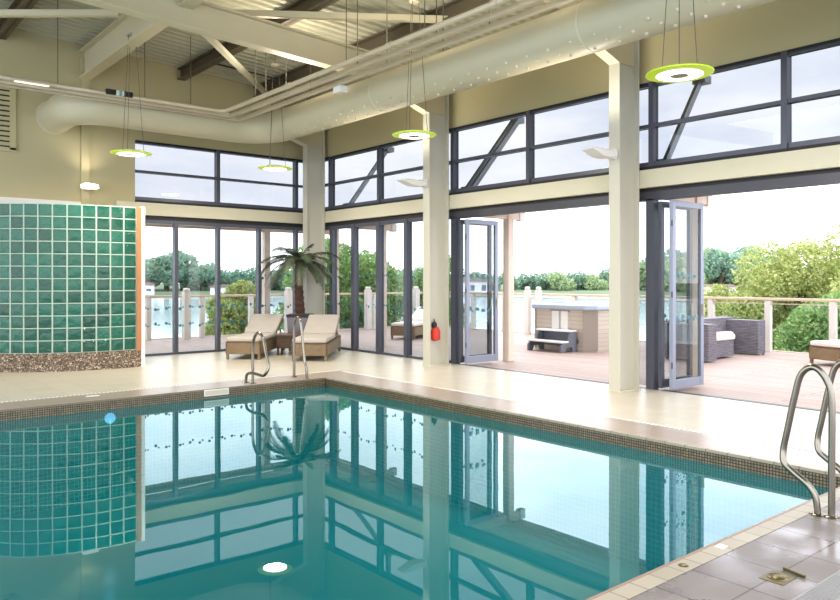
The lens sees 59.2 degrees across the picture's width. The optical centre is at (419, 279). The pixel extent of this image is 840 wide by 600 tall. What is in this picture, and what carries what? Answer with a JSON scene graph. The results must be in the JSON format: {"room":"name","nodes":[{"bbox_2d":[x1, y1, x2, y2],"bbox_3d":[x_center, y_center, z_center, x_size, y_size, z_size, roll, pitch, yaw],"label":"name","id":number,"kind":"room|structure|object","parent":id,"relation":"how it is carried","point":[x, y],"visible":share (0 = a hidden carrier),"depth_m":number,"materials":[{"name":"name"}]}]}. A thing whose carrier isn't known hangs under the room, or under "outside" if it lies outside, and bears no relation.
{"room":"indoor swimming pool","nodes":[
{"label":"indoor swimming pool","id":0,"kind":"room"},
{"bbox_2d":[0,203,136,371],"bbox_3d":[-6.424,0.131,12.312,3.170,2.739,0.775,0,0,-2],"label":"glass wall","id":1,"kind":"structure","parent":0,"point":[68,271],"depth_m":12.07,"materials":[{"name":"tile"}]},
{"bbox_2d":[136,206,144,366],"bbox_3d":[-4.900,0.120,12.830,0.140,2.760,0.330,0,0,-40],"label":"trim","id":2,"kind":"structure","parent":1,"relation":"attached to","point":[140,211],"depth_m":12.70,"materials":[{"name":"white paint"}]},
{"bbox_2d":[110,130,151,156],"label":"pendant light","id":3,"kind":"object","parent":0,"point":[127,152],"depth_m":11.64,"materials":[{"name":"yellow plastic"}]},
{"bbox_2d":[117,152,145,156],"bbox_3d":[-4.589,-1.984,11.747,0.430,0.008,0.430,0,0,-40],"label":"diffuser","id":4,"kind":"object","parent":3,"relation":"attached to","point":[133,154],"depth_m":11.72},
{"bbox_2d":[0,29,307,205],"bbox_3d":[-7.196,-1.475,13.010,12.614,5.950,0.200,0,0,-40],"label":"wall","id":5,"kind":"structure","parent":0,"point":[45,165],"depth_m":13.76,"materials":[{"name":"beige paint"}]},
{"bbox_2d":[0,86,15,151],"bbox_3d":[-7.413,-2.830,12.666,0.860,1.200,0.051,0,0,-40],"label":"air vent","id":6,"kind":"object","parent":5,"relation":"in","point":[7,95],"visible":0.84,"depth_m":12.86,"materials":[{"name":"metal"}]},
{"bbox_2d":[0,197,80,203],"bbox_3d":[-7.571,-1.360,12.528,3.420,0.140,0.060,0,0,-40],"label":"ledge","id":7,"kind":"object","parent":5,"relation":"attached to","point":[2,199],"visible":0.4,"depth_m":13.05,"materials":[{"name":"white paint"}]},
{"bbox_2d":[0,9,120,17],"bbox_3d":[-7.200,-3.950,10.975,5.480,0.090,0.090,0,0,0],"label":"tie","id":8,"kind":"object","parent":5,"relation":"attached to","point":[4,13],"visible":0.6,"depth_m":10.93,"materials":[{"name":"paint"}]},
{"bbox_2d":[81,57,88,203],"bbox_3d":[-6.200,-2.750,13.678,0.140,2.700,0.050,0,0,-40],"label":"pilaster","id":9,"kind":"object","parent":5,"relation":"attached to","point":[84,82],"visible":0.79,"depth_m":13.65,"materials":[{"name":"beige paint"}]},
{"bbox_2d":[79,0,204,79],"bbox_3d":[-1.252,-3.970,7.746,0.200,0.520,15.500,0,0,-40],"label":"roof beam","id":10,"kind":"structure","parent":5,"relation":"attached to","point":[111,44],"depth_m":12.20,"materials":[{"name":"paint"}]},
{"bbox_2d":[115,201,302,223],"bbox_3d":[-4.135,-1.372,15.452,4.344,0.242,0.210,0,0,-40],"label":"beam","id":11,"kind":"structure","parent":5,"relation":"attached to","point":[151,209],"depth_m":15.23,"materials":[{"name":"beige paint"}]},
{"bbox_2d":[135,140,302,210],"bbox_3d":[-4.006,-2.120,15.586,3.974,1.154,0.130,0,0,-40],"label":"window","id":12,"kind":"structure","parent":5,"relation":"in","point":[216,178],"depth_m":15.38,"materials":[{"name":"grey metal"}]},
{"bbox_2d":[135,200,302,212],"bbox_3d":[-4.011,-1.518,15.569,3.944,0.050,0.110,0,0,-40],"label":"sill","id":13,"kind":"structure","parent":5,"relation":"attached to","point":[146,201],"depth_m":15.32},
{"bbox_2d":[145,215,302,355],"bbox_3d":[-4.128,0.124,15.484,4.294,2.751,0.130,0,0,-40],"label":"door","id":14,"kind":"structure","parent":5,"relation":"in","point":[174,221],"depth_m":15.35,"materials":[{"name":"grey metal"}]},
{"bbox_2d":[325,213,450,362],"bbox_3d":[-0.948,0.124,15.077,0.130,2.751,4.630,0,0,-40],"label":"door","id":15,"kind":"structure","parent":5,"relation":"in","point":[407,219],"depth_m":14.90,"materials":[{"name":"grey metal"}]},
{"bbox_2d":[0,0,547,98],"bbox_3d":[-1.762,-4.367,7.889,14.600,0.775,17.575,0,0,-40],"label":"ceiling","id":16,"kind":"structure","parent":0,"point":[170,46],"depth_m":12.71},
{"bbox_2d":[0,0,38,39],"bbox_3d":[-2.311,-4.279,6.862,0.160,0.220,15.500,0,0,-40],"label":"roof beam","id":17,"kind":"structure","parent":16,"relation":"attached to","point":[7,25],"depth_m":11.94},
{"bbox_2d":[0,0,511,112],"bbox_3d":[-2.590,-3.743,5.350,8.876,1.515,13.534,0,0,-40],"label":"pipe","id":18,"kind":"object","parent":16,"relation":"hanging from","point":[492,4],"visible":0.97,"depth_m":11.09,"materials":[{"name":"metal"}]},
{"bbox_2d":[105,88,132,97],"bbox_3d":[-4.926,-3.050,12.104,0.420,0.080,0.080,0,0,-40],"label":"control box","id":19,"kind":"object","parent":18,"relation":"attached to","point":[108,91],"visible":0.98,"depth_m":12.06,"materials":[{"name":"black plastic"}]},
{"bbox_2d":[177,0,338,80],"bbox_3d":[0.154,-4.119,8.918,0.160,0.220,15.500,0,0,-40],"label":"roof beam","id":20,"kind":"structure","parent":16,"relation":"attached to","point":[207,60],"depth_m":13.12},
{"bbox_2d":[0,0,544,117],"bbox_3d":[-2.557,-3.597,5.450,9.055,1.264,13.647,0,0,-40],"label":"lighting trunking","id":21,"kind":"object","parent":16,"relation":"hanging from","point":[522,4],"depth_m":10.85,"materials":[{"name":"metal"}]},
{"bbox_2d":[14,80,48,86],"bbox_3d":[-5.936,-2.993,11.301,0.480,0.014,0.060,0,0,-40],"label":"diffuser","id":22,"kind":"object","parent":21,"relation":"attached to","point":[19,81],"depth_m":11.28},
{"bbox_2d":[0,0,574,121],"bbox_3d":[-2.515,-3.584,5.568,9.270,1.268,13.774,0,0,-40],"label":"cable trunking","id":23,"kind":"object","parent":16,"relation":"hanging from","point":[556,3],"visible":0.95,"depth_m":10.45,"materials":[{"name":"metal"}]},
{"bbox_2d":[253,0,490,96],"bbox_3d":[1.436,-4.035,9.988,0.160,0.220,15.500,0,0,-40],"label":"roof beam","id":24,"kind":"structure","parent":16,"relation":"attached to","point":[456,7],"depth_m":12.24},
{"bbox_2d":[233,9,447,22],"bbox_3d":[-1.401,-3.950,11.078,3.856,0.090,0.090,0,0,-5],"label":"tie","id":25,"kind":"object","parent":24,"relation":"attached to","point":[275,14],"visible":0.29,"depth_m":11.06,"materials":[{"name":"paint"}]},
{"bbox_2d":[36,0,776,143],"bbox_3d":[-0.293,-3.404,8.546,4.144,1.549,15.500,0,0,-40],"label":"ventilation duct","id":26,"kind":"object","parent":16,"relation":"hanging from","point":[587,27],"visible":0.94,"depth_m":10.21,"materials":[{"name":"metal"}]},
{"bbox_2d":[461,117,524,187],"bbox_3d":[1.360,-2.765,13.662,1.470,2.490,0.200,0,0,-40],"label":"strut","id":27,"kind":"object","parent":16,"relation":"attached to","point":[513,124],"visible":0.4,"depth_m":13.64,"materials":[{"name":"metal"}]},
{"bbox_2d":[645,0,714,82],"bbox_3d":[2.477,-3.074,7.053,0.624,2.271,0.624,0,0,-40],"label":"pendant light","id":28,"kind":"object","parent":16,"relation":"hanging from","point":[676,73],"visible":1,"depth_m":6.99,"materials":[{"name":"yellow plastic"}]},
{"bbox_2d":[656,69,703,80],"bbox_3d":[2.477,-1.944,7.053,0.430,0.008,0.430,0,0,-40],"label":"diffuser","id":29,"kind":"object","parent":28,"relation":"attached to","point":[668,74],"depth_m":7.01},
{"bbox_2d":[658,76,710,160],"bbox_3d":[3.762,-2.772,10.547,1.170,2.505,0.200,0,0,-40],"label":"strut","id":30,"kind":"object","parent":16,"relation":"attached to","point":[699,83],"visible":0.41,"depth_m":10.57,"materials":[{"name":"metal"}]},
{"bbox_2d":[258,148,291,170],"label":"pendant light","id":31,"kind":"object","parent":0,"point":[269,167],"depth_m":13.35,"materials":[{"name":"yellow plastic"}]},
{"bbox_2d":[286,314,313,350],"bbox_3d":[-2.534,1.115,15.622,0.681,0.770,0.678,0,0,-40],"label":"planter","id":32,"kind":"object","parent":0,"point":[290,317],"depth_m":15.40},
{"bbox_2d":[343,147,393,204],"bbox_3d":[-1.138,-2.770,16.500,1.270,2.500,0.200,0,0,-40],"label":"strut","id":33,"kind":"object","parent":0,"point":[390,149],"visible":0.41,"depth_m":16.43,"materials":[{"name":"metal"}]},
{"bbox_2d":[0,377,839,599],"bbox_3d":[-2.752,2.248,5.362,9.842,1.504,7.671,0,0,-40],"label":"swimming pool","id":34,"kind":"object","parent":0,"point":[649,503],"visible":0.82,"depth_m":8.80,"materials":[{"name":"liquid"}]},
{"bbox_2d":[103,411,117,425],"bbox_3d":[-3.885,1.740,9.264,0.200,0.200,0.026,0,0,-40],"label":"lamp","id":35,"kind":"object","parent":34,"relation":"attached to","point":[110,417],"visible":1,"depth_m":9.26,"materials":[{"name":"glass"}]},
{"bbox_2d":[204,388,228,396],"bbox_3d":[-2.799,1.550,10.163,0.360,0.090,0.014,0,0,-40],"label":"plate","id":36,"kind":"object","parent":34,"relation":"attached to","point":[223,391],"visible":1,"depth_m":10.16,"materials":[{"name":"white paint"}]},
{"bbox_2d":[0,371,839,471],"bbox_3d":[-2.711,1.560,5.764,10.220,0.120,8.035,0,0,-40],"label":"coping","id":37,"kind":"object","parent":34,"relation":"attached to","point":[804,458],"visible":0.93,"depth_m":8.53,"materials":[{"name":"tile"}]},
{"bbox_2d":[242,331,269,383],"bbox_3d":[-2.335,1.121,10.551,0.140,0.766,0.714,0,0,-40],"label":"grab rail","id":38,"kind":"object","parent":37,"relation":"on","point":[252,372],"visible":1,"depth_m":10.58,"materials":[{"name":"metal"}]},
{"bbox_2d":[291,316,309,378],"bbox_3d":[-1.827,1.032,11.278,0.410,0.937,0.110,0,0,42],"label":"grab rail","id":39,"kind":"object","parent":37,"relation":"on","point":[297,317],"visible":1,"depth_m":11.27,"materials":[{"name":"metal"}]},
{"bbox_2d":[0,370,839,456],"bbox_3d":[-2.699,1.549,5.826,10.318,0.102,8.115,0,0,-40],"label":"drainage channel","id":40,"kind":"object","parent":37,"relation":"on","point":[334,370],"visible":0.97,"depth_m":9.02,"materials":[{"name":"white paint"}]},
{"bbox_2d":[0,327,839,454],"bbox_3d":[-0.319,1.600,7.970,21.720,0.200,24.650,0,0,-40],"label":"floor","id":41,"kind":"structure","parent":0,"point":[759,422],"depth_m":11.20,"materials":[{"name":"beige tile"}]},
{"bbox_2d":[226,314,284,359],"bbox_3d":[-3.259,1.114,14.824,0.660,0.772,2.000,0,0,3],"label":"sun lounger","id":42,"kind":"object","parent":41,"relation":"on","point":[268,325],"visible":0.83,"depth_m":14.55,"materials":[{"name":"fabric"}]},
{"bbox_2d":[226,333,274,341],"bbox_3d":[-3.282,1.123,14.414,0.640,0.085,1.180,0,0,3],"label":"seat cushion","id":43,"kind":"object","parent":42,"relation":"on","point":[244,337],"depth_m":14.00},
{"bbox_2d":[245,314,282,333],"bbox_3d":[-3.231,0.922,15.338,0.640,0.387,0.723,0,0,3],"label":"cushion","id":44,"kind":"object","parent":42,"relation":"on","point":[263,323],"depth_m":15.27,"materials":[{"name":"fabric"}]},
{"bbox_2d":[145,286,422,340],"bbox_3d":[-5.713,0.868,19.184,15.200,1.305,0.357,0,0,-40],"label":"glass railing","id":45,"kind":"object","parent":41,"relation":"on","point":[369,297],"visible":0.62,"depth_m":20.16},
{"bbox_2d":[276,333,300,355],"bbox_3d":[-2.611,1.295,14.777,0.460,0.410,0.460,0,0,1],"label":"side table","id":46,"kind":"object","parent":41,"relation":"on","point":[284,340],"visible":0.63,"depth_m":14.57,"materials":[{"name":"wicker"}]},
{"bbox_2d":[257,102,324,314],"bbox_3d":[-2.747,-1.085,15.783,1.600,5.171,0.200,0,0,-40],"label":"column corner","id":47,"kind":"structure","parent":41,"relation":"on","point":[313,145],"depth_m":16.12,"materials":[{"name":"paint"}]},
{"bbox_2d":[257,244,340,350],"bbox_3d":[-2.591,0.369,15.618,1.780,2.261,1.574,0,0,-42],"label":"potted palm","id":48,"kind":"object","parent":41,"relation":"on","point":[300,261],"visible":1,"depth_m":15.41,"materials":[{"name":"green plant"}]},
{"bbox_2d":[291,315,340,360],"bbox_3d":[-2.008,1.114,14.517,0.660,0.772,2.000,0,0,1],"label":"sun lounger","id":49,"kind":"object","parent":41,"relation":"on","point":[320,337],"visible":0.97,"depth_m":14.36,"materials":[{"name":"fabric"}]},
{"bbox_2d":[292,334,334,342],"bbox_3d":[-2.017,1.123,14.107,0.640,0.085,1.180,0,0,1],"label":"seat cushion","id":50,"kind":"object","parent":49,"relation":"on","point":[308,338],"depth_m":13.76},
{"bbox_2d":[303,315,339,333],"bbox_3d":[-1.998,0.922,15.033,0.640,0.387,0.723,0,0,1],"label":"cushion","id":51,"kind":"object","parent":49,"relation":"on","point":[316,324],"depth_m":14.95,"materials":[{"name":"fabric"}]},
{"bbox_2d":[391,307,422,339],"bbox_3d":[-0.066,1.134,19.568,0.660,0.772,2.000,0,0,22],"label":"sun lounger","id":52,"kind":"object","parent":41,"relation":"on","point":[397,328],"visible":0.56,"depth_m":18.74,"materials":[{"name":"fabric"}]},
{"bbox_2d":[391,321,422,326],"bbox_3d":[-0.221,1.143,19.188,0.640,0.085,1.180,0,0,22],"label":"seat cushion","id":53,"kind":"object","parent":52,"relation":"on","point":[414,323],"depth_m":18.73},
{"bbox_2d":[412,307,422,320],"bbox_3d":[0.129,0.942,20.045,0.640,0.387,0.723,0,0,22],"label":"cushion","id":54,"kind":"object","parent":52,"relation":"on","point":[418,314],"depth_m":19.94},
{"bbox_2d":[374,56,449,365],"bbox_3d":[-0.146,-1.085,12.665,1.600,5.171,0.200,0,0,-40],"label":"column","id":55,"kind":"structure","parent":41,"relation":"on","point":[435,149],"depth_m":13.02,"materials":[{"name":"paint"}]},
{"bbox_2d":[73,0,379,78],"bbox_3d":[-4.850,-3.741,8.742,10.751,0.894,0.190,0,0,-40],"label":"rafter","id":56,"kind":"object","parent":55,"relation":"on","point":[207,19],"visible":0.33,"depth_m":10.62,"materials":[{"name":"paint"}]},
{"bbox_2d":[202,35,268,96],"bbox_3d":[-3.149,-3.710,13.065,0.090,0.530,5.426,0,0,-2],"label":"brace","id":57,"kind":"object","parent":56,"relation":"attached to","point":[215,43],"visible":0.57,"depth_m":12.29,"materials":[{"name":"beige paint"}]},
{"bbox_2d":[397,179,427,187],"bbox_3d":[-0.116,-1.670,12.691,0.580,0.140,0.200,0,0,-40],"label":"uplight","id":58,"kind":"object","parent":55,"relation":"attached to","point":[423,183],"visible":1,"depth_m":12.64,"materials":[{"name":"white paint"}]},
{"bbox_2d":[431,319,439,340],"bbox_3d":[0.273,0.876,12.943,0.170,0.387,0.170,0,0,-40],"label":"fire extinguisher","id":59,"kind":"object","parent":55,"relation":"hanging from","point":[435,332],"visible":1,"depth_m":12.88,"materials":[{"name":"metal"}]},
{"bbox_2d":[145,196,712,376],"bbox_3d":[1.034,0.095,10.563,5.920,2.850,16.900,0,0,-40],"label":"pergola","id":60,"kind":"object","parent":41,"relation":"on","point":[508,220],"visible":0.27,"depth_m":13.79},
{"bbox_2d":[449,193,608,383],"bbox_3d":[2.056,0.135,12.022,0.810,2.771,3.910,0,0,-40],"label":"door","id":61,"kind":"structure","parent":41,"relation":"on","point":[602,199],"depth_m":13.05,"materials":[{"name":"metal"}]},
{"bbox_2d":[527,328,576,352],"bbox_3d":[2.804,1.292,15.725,0.530,0.455,0.940,0,0,-40],"label":"steps","id":62,"kind":"structure","parent":41,"relation":"on","point":[563,338],"depth_m":15.79,"materials":[{"name":"grey plastic"}]},
{"bbox_2d":[531,302,640,351],"bbox_3d":[3.709,1.024,16.552,1.960,0.992,1.830,0,0,-40],"label":"hot tub","id":63,"kind":"object","parent":41,"relation":"on","point":[590,320],"visible":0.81,"depth_m":15.62,"materials":[{"name":"white paint"}]},
{"bbox_2d":[560,0,640,391],"bbox_3d":[2.345,-1.085,9.678,1.600,5.171,0.200,0,0,-40],"label":"column","id":64,"kind":"structure","parent":41,"relation":"on","point":[622,60],"depth_m":10.02,"materials":[{"name":"paint"}]},
{"bbox_2d":[581,147,617,159],"bbox_3d":[2.376,-1.670,9.704,0.580,0.140,0.200,0,0,-40],"label":"uplight","id":65,"kind":"object","parent":64,"relation":"attached to","point":[595,152],"visible":1,"depth_m":9.63,"materials":[{"name":"white paint"}]},
{"bbox_2d":[449,287,839,351],"bbox_3d":[6.465,0.858,16.461,0.324,1.325,20.000,0,0,-40],"label":"glass railing","id":66,"kind":"object","parent":41,"relation":"on","point":[833,305],"visible":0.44,"depth_m":16.48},
{"bbox_2d":[665,316,764,362],"bbox_3d":[5.827,1.150,14.528,2.320,0.740,0.950,0,0,-40],"label":"sofa","id":67,"kind":"object","parent":41,"relation":"on","point":[723,336],"visible":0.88,"depth_m":14.74,"materials":[{"name":"grey wicker"}]},
{"bbox_2d":[717,333,734,340],"bbox_3d":[5.596,1.115,14.290,1.020,0.110,0.540,0,0,-40],"label":"seat cushion","id":68,"kind":"object","parent":67,"relation":"on","point":[720,336],"depth_m":14.23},
{"bbox_2d":[639,168,839,413],"bbox_3d":[4.609,0.135,8.961,0.810,2.771,4.060,0,0,-40],"label":"door","id":69,"kind":"structure","parent":41,"relation":"on","point":[655,208],"depth_m":10.01,"materials":[{"name":"metal"}]},
{"bbox_2d":[809,340,839,367],"bbox_3d":[8.052,1.134,13.328,2.000,0.772,0.660,0,0,-20],"label":"sun lounger","id":70,"kind":"object","parent":41,"relation":"on","point":[829,350],"visible":0.97,"depth_m":13.01,"materials":[{"name":"brown wicker"}]},
{"bbox_2d":[810,340,839,347],"bbox_3d":[7.666,1.143,13.189,1.180,0.085,0.640,0,0,-20],"label":"seat cushion","id":71,"kind":"object","parent":70,"relation":"on","point":[821,343],"depth_m":13.07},
{"bbox_2d":[151,326,808,353],"bbox_3d":[-0.320,1.800,8.034,21.800,0.600,24.750,0,0,-40],"label":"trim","id":72,"kind":"structure","parent":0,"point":[389,326],"depth_m":19.32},
{"bbox_2d":[325,0,839,157],"bbox_3d":[2.687,-3.474,10.836,0.220,1.553,16.200,0,0,-40],"label":"wall","id":73,"kind":"structure","parent":0,"point":[779,25],"depth_m":10.23,"materials":[{"name":"beige paint"}]},
{"bbox_2d":[325,133,450,209],"bbox_3d":[-0.948,-2.120,15.077,0.130,1.154,4.630,0,0,-40],"label":"window","id":74,"kind":"structure","parent":73,"relation":"in","point":[380,174],"depth_m":14.96,"materials":[{"name":"grey metal"}]},
{"bbox_2d":[392,113,435,139],"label":"pendant light","id":75,"kind":"object","parent":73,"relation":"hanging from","point":[414,134],"depth_m":10.31,"materials":[{"name":"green plastic"}]},
{"bbox_2d":[399,133,428,138],"bbox_3d":[-0.081,-2.014,10.402,0.430,0.008,0.430,0,0,-40],"label":"diffuser","id":76,"kind":"object","parent":75,"relation":"attached to","point":[401,135],"depth_m":10.34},
{"bbox_2d":[449,90,639,192],"bbox_3d":[1.787,-2.120,11.797,0.130,1.154,3.910,0,0,-40],"label":"window","id":77,"kind":"structure","parent":73,"relation":"in","point":[530,148],"depth_m":11.80,"materials":[{"name":"grey metal"}]},
{"bbox_2d":[325,141,839,211],"bbox_3d":[2.686,-1.518,10.704,0.110,0.050,16.000,0,0,-40],"label":"sill","id":78,"kind":"structure","parent":73,"relation":"attached to","point":[836,142],"depth_m":10.09,"materials":[{"name":"metal"}]},
{"bbox_2d":[639,38,839,167],"bbox_3d":[5.429,-2.120,7.432,0.130,1.154,7.460,0,0,-40],"label":"window","id":79,"kind":"structure","parent":73,"relation":"in","point":[786,101],"depth_m":8.93,"materials":[{"name":"grey metal"}]},
{"bbox_2d":[325,145,839,222],"bbox_3d":[2.678,-1.372,10.698,0.210,0.242,16.000,0,0,-40],"label":"beam","id":80,"kind":"structure","parent":0,"point":[827,157],"depth_m":10.02,"materials":[{"name":"beige paint"}]},
{"bbox_2d":[592,489,839,599],"bbox_3d":[-0.094,1.559,2.643,10.242,0.122,0.110,0,0,-40],"label":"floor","id":81,"kind":"structure","parent":0,"point":[636,587],"depth_m":4.03,"materials":[{"name":"beige tile"}]},
{"bbox_2d":[628,500,839,599],"bbox_3d":[2.259,1.600,1.581,12.494,0.200,4.535,0,0,-40],"label":"deck","id":82,"kind":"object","parent":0,"point":[809,545],"depth_m":3.86,"materials":[{"name":"tile"}]},
{"bbox_2d":[759,567,805,585],"bbox_3d":[1.832,1.493,3.721,0.211,0.014,0.152,0,0,-40],"label":"gully","id":83,"kind":"object","parent":82,"relation":"on","point":[773,576],"visible":1,"depth_m":3.71,"materials":[{"name":"gold metal"}]},
{"bbox_2d":[779,364,839,519],"bbox_3d":[2.503,1.023,4.759,0.374,0.959,0.123,0,0,43],"label":"grab rail","id":84,"kind":"object","parent":82,"relation":"on","point":[817,512],"visible":1,"depth_m":4.70,"materials":[{"name":"metal"}]},
{"bbox_2d":[792,570,839,599],"bbox_3d":[0.652,1.521,2.451,8.142,0.058,0.140,0,0,-40],"label":"grille","id":85,"kind":"object","parent":82,"relation":"in","point":[828,588],"visible":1,"depth_m":3.54,"materials":[{"name":"metal"}]},
{"bbox_2d":[814,360,839,472],"bbox_3d":[2.918,1.023,5.104,0.374,0.959,0.123,0,0,43],"label":"grab rail","id":86,"kind":"object","parent":82,"relation":"on","point":[823,411],"visible":0.84,"depth_m":5.20,"materials":[{"name":"metal"}]},
{"label":"outside","id":87,"kind":"structure","parent":0,"visible":0},
{"bbox_2d":[145,284,817,296],"bbox_3d":[12.808,1.950,71.087,326.735,1.700,344.070,0,0,-40],"label":"shore","id":88,"kind":"structure","parent":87,"point":[159,290],"depth_m":127.00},
{"bbox_2d":[145,258,163,286],"bbox_3d":[-46.845,-0.648,125.063,7.382,6.199,6.932,0,0,7],"label":"tree","id":89,"kind":"object","parent":88,"relation":"on","point":[147,264],"visible":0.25,"depth_m":123.48,"materials":[{"name":"green plant"}]},
{"bbox_2d":[149,252,190,290],"bbox_3d":[-43.279,-1.183,127.078,8.184,7.365,7.685,0,0,-39],"label":"tree","id":90,"kind":"object","parent":88,"relation":"on","point":[165,262],"visible":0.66,"depth_m":125.34,"materials":[{"name":"green plant"}]},
{"bbox_2d":[164,249,199,289],"bbox_3d":[-42.605,-1.497,131.543,7.511,8.049,7.054,0,0,-20],"label":"tree","id":91,"kind":"object","parent":88,"relation":"on","point":[193,260],"visible":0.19,"depth_m":130.27,"materials":[{"name":"green plant"}]},
{"bbox_2d":[180,262,223,289],"bbox_3d":[-38.477,-0.361,130.261,7.456,5.740,7.863,0,0,-7],"label":"tree","id":92,"kind":"object","parent":88,"relation":"on","point":[198,283],"visible":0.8,"depth_m":128.62,"materials":[{"name":"green plant"}]},
{"bbox_2d":[230,267,255,287],"bbox_3d":[-30.738,0.026,131.319,6.298,4.872,5.971,0,0,-6],"label":"tree","id":93,"kind":"object","parent":88,"relation":"on","point":[236,273],"visible":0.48,"depth_m":129.78,"materials":[{"name":"green plant"}]},
{"bbox_2d":[516,271,538,289],"bbox_3d":[20.532,0.395,140.481,4.775,4.046,4.527,0,0,-17],"label":"tree","id":94,"kind":"object","parent":88,"relation":"on","point":[530,281],"visible":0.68,"depth_m":139.67,"materials":[{"name":"green plant"}]},
{"bbox_2d":[535,270,557,289],"bbox_3d":[23.808,0.292,137.817,5.261,4.275,4.989,0,0,-44],"label":"tree","id":95,"kind":"object","parent":88,"relation":"on","point":[541,281],"visible":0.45,"depth_m":137.12,"materials":[{"name":"green plant"}]},
{"bbox_2d":[546,271,576,290],"bbox_3d":[25.498,0.491,132.862,5.022,3.982,4.652,0,0,-32],"label":"tree","id":96,"kind":"object","parent":88,"relation":"on","point":[559,280],"visible":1,"depth_m":132.06,"materials":[{"name":"green plant"}]},
{"bbox_2d":[565,271,587,289],"bbox_3d":[28.977,0.304,136.464,5.504,4.249,5.218,0,0,35],"label":"tree","id":97,"kind":"object","parent":88,"relation":"on","point":[578,278],"visible":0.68,"depth_m":134.70,"materials":[{"name":"green plant"}]},
{"bbox_2d":[584,273,608,289],"bbox_3d":[31.799,0.678,133.527,5.143,3.546,4.765,0,0,25],"label":"tree","id":98,"kind":"object","parent":88,"relation":"on","point":[593,282],"visible":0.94,"depth_m":132.51,"materials":[{"name":"green plant"}]},
{"bbox_2d":[639,261,645,289],"bbox_3d":[38.002,-0.322,131.731,7.708,5.876,7.141,0,0,-2],"label":"tree","id":99,"kind":"object","parent":88,"relation":"on","point":[642,277],"visible":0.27,"depth_m":129.18,"materials":[{"name":"green plant"}]},
{"bbox_2d":[665,256,710,291],"bbox_3d":[44.516,-0.677,124.455,9.234,6.702,9.967,0,0,-28],"label":"tree","id":100,"kind":"object","parent":88,"relation":"on","point":[681,261],"visible":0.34,"depth_m":123.48,"materials":[{"name":"green plant"}]},
{"bbox_2d":[704,247,743,283],"bbox_3d":[50.078,-1.499,122.967,7.432,8.052,6.979,0,0,-3],"label":"tree","id":101,"kind":"object","parent":88,"relation":"on","point":[716,261],"visible":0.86,"depth_m":122.41,"materials":[{"name":"green plant"}]},
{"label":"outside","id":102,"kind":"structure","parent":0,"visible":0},
{"bbox_2d":[731,237,839,349],"bbox_3d":[10.797,0.900,21.024,3.458,4.200,3.976,0,0,9],"label":"tree","id":103,"kind":"object","parent":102,"point":[787,277],"visible":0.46,"depth_m":20.77,"materials":[{"name":"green plant"}]},
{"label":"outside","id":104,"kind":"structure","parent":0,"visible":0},
{"bbox_2d":[817,220,839,310],"bbox_3d":[12.551,0.578,18.789,4.531,4.844,4.435,0,0,15],"label":"shrub","id":105,"kind":"object","parent":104,"point":[833,238],"visible":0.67,"depth_m":20.13,"materials":[{"name":"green plant"}]},
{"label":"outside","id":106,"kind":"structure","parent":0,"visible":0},
{"bbox_2d":[704,283,778,349],"bbox_3d":[9.063,1.549,21.442,2.346,2.903,2.674,0,0,17],"label":"shrub","id":107,"kind":"object","parent":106,"point":[736,310],"visible":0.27,"depth_m":20.74,"materials":[{"name":"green plant"}]},
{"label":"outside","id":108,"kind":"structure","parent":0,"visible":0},
{"bbox_2d":[773,291,839,352],"bbox_3d":[9.918,1.676,17.739,2.732,2.849,2.143,0,0,-22],"label":"shrub","id":109,"kind":"object","parent":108,"point":[807,323],"visible":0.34,"depth_m":17.33,"materials":[{"name":"green plant"}]},
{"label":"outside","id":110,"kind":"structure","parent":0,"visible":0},
{"bbox_2d":[272,237,363,331],"bbox_3d":[-3.260,0.793,24.581,2.865,4.415,3.286,0,0,-40],"label":"shrub","id":111,"kind":"object","parent":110,"point":[343,282],"visible":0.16,"depth_m":23.83,"materials":[{"name":"green plant"}]},
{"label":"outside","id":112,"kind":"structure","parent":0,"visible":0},
{"bbox_2d":[343,249,403,326],"bbox_3d":[-1.770,0.948,26.038,2.645,4.104,2.822,0,0,-40],"label":"shrub","id":113,"kind":"object","parent":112,"point":[367,263],"visible":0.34,"depth_m":25.45,"materials":[{"name":"green plant"}]},
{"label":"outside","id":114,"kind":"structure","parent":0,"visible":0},
{"bbox_2d":[325,238,350,305],"bbox_3d":[-3.245,0.754,26.565,2.129,4.493,2.650,0,0,3],"label":"shrub","id":115,"kind":"object","parent":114,"point":[346,248],"visible":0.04,"depth_m":25.66,"materials":[{"name":"green plant"}]},
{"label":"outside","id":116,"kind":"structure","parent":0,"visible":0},
{"bbox_2d":[205,280,255,335],"bbox_3d":[-5.682,1.495,22.123,2.458,3.010,2.014,0,0,-37],"label":"shrub","id":117,"kind":"object","parent":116,"point":[236,313],"visible":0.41,"depth_m":21.80,"materials":[{"name":"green plant"}]},
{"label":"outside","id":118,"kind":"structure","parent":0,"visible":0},
{"bbox_2d":[339,301,363,328],"bbox_3d":[-1.955,1.812,24.004,1.960,2.578,1.919,0,0,9],"label":"shrub","id":119,"kind":"object","parent":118,"point":[346,323],"visible":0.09,"depth_m":23.65,"materials":[{"name":"green plant"}]},
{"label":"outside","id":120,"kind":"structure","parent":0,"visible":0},
{"bbox_2d":[412,255,470,327],"bbox_3d":[0.528,1.031,26.678,2.729,3.939,2.360,0,0,-32],"label":"shrub","id":121,"kind":"object","parent":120,"point":[418,281],"visible":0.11,"depth_m":26.32,"materials":[{"name":"green plant"}]},
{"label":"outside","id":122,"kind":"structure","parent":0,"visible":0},
{"bbox_2d":[0,295,813,599],"bbox_3d":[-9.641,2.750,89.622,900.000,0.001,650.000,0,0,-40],"label":"water","id":123,"kind":"structure","parent":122,"point":[324,529],"depth_m":7.64,"materials":[{"name":"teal liquid"}]},
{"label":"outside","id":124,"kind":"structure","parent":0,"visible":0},
{"bbox_2d":[463,279,486,291],"bbox_3d":[8.659,1.175,121.692,5.900,2.450,4.600,0,0,4],"label":"house","id":125,"kind":"structure","parent":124,"point":[476,285],"depth_m":119.60,"materials":[{"name":"white paint"}]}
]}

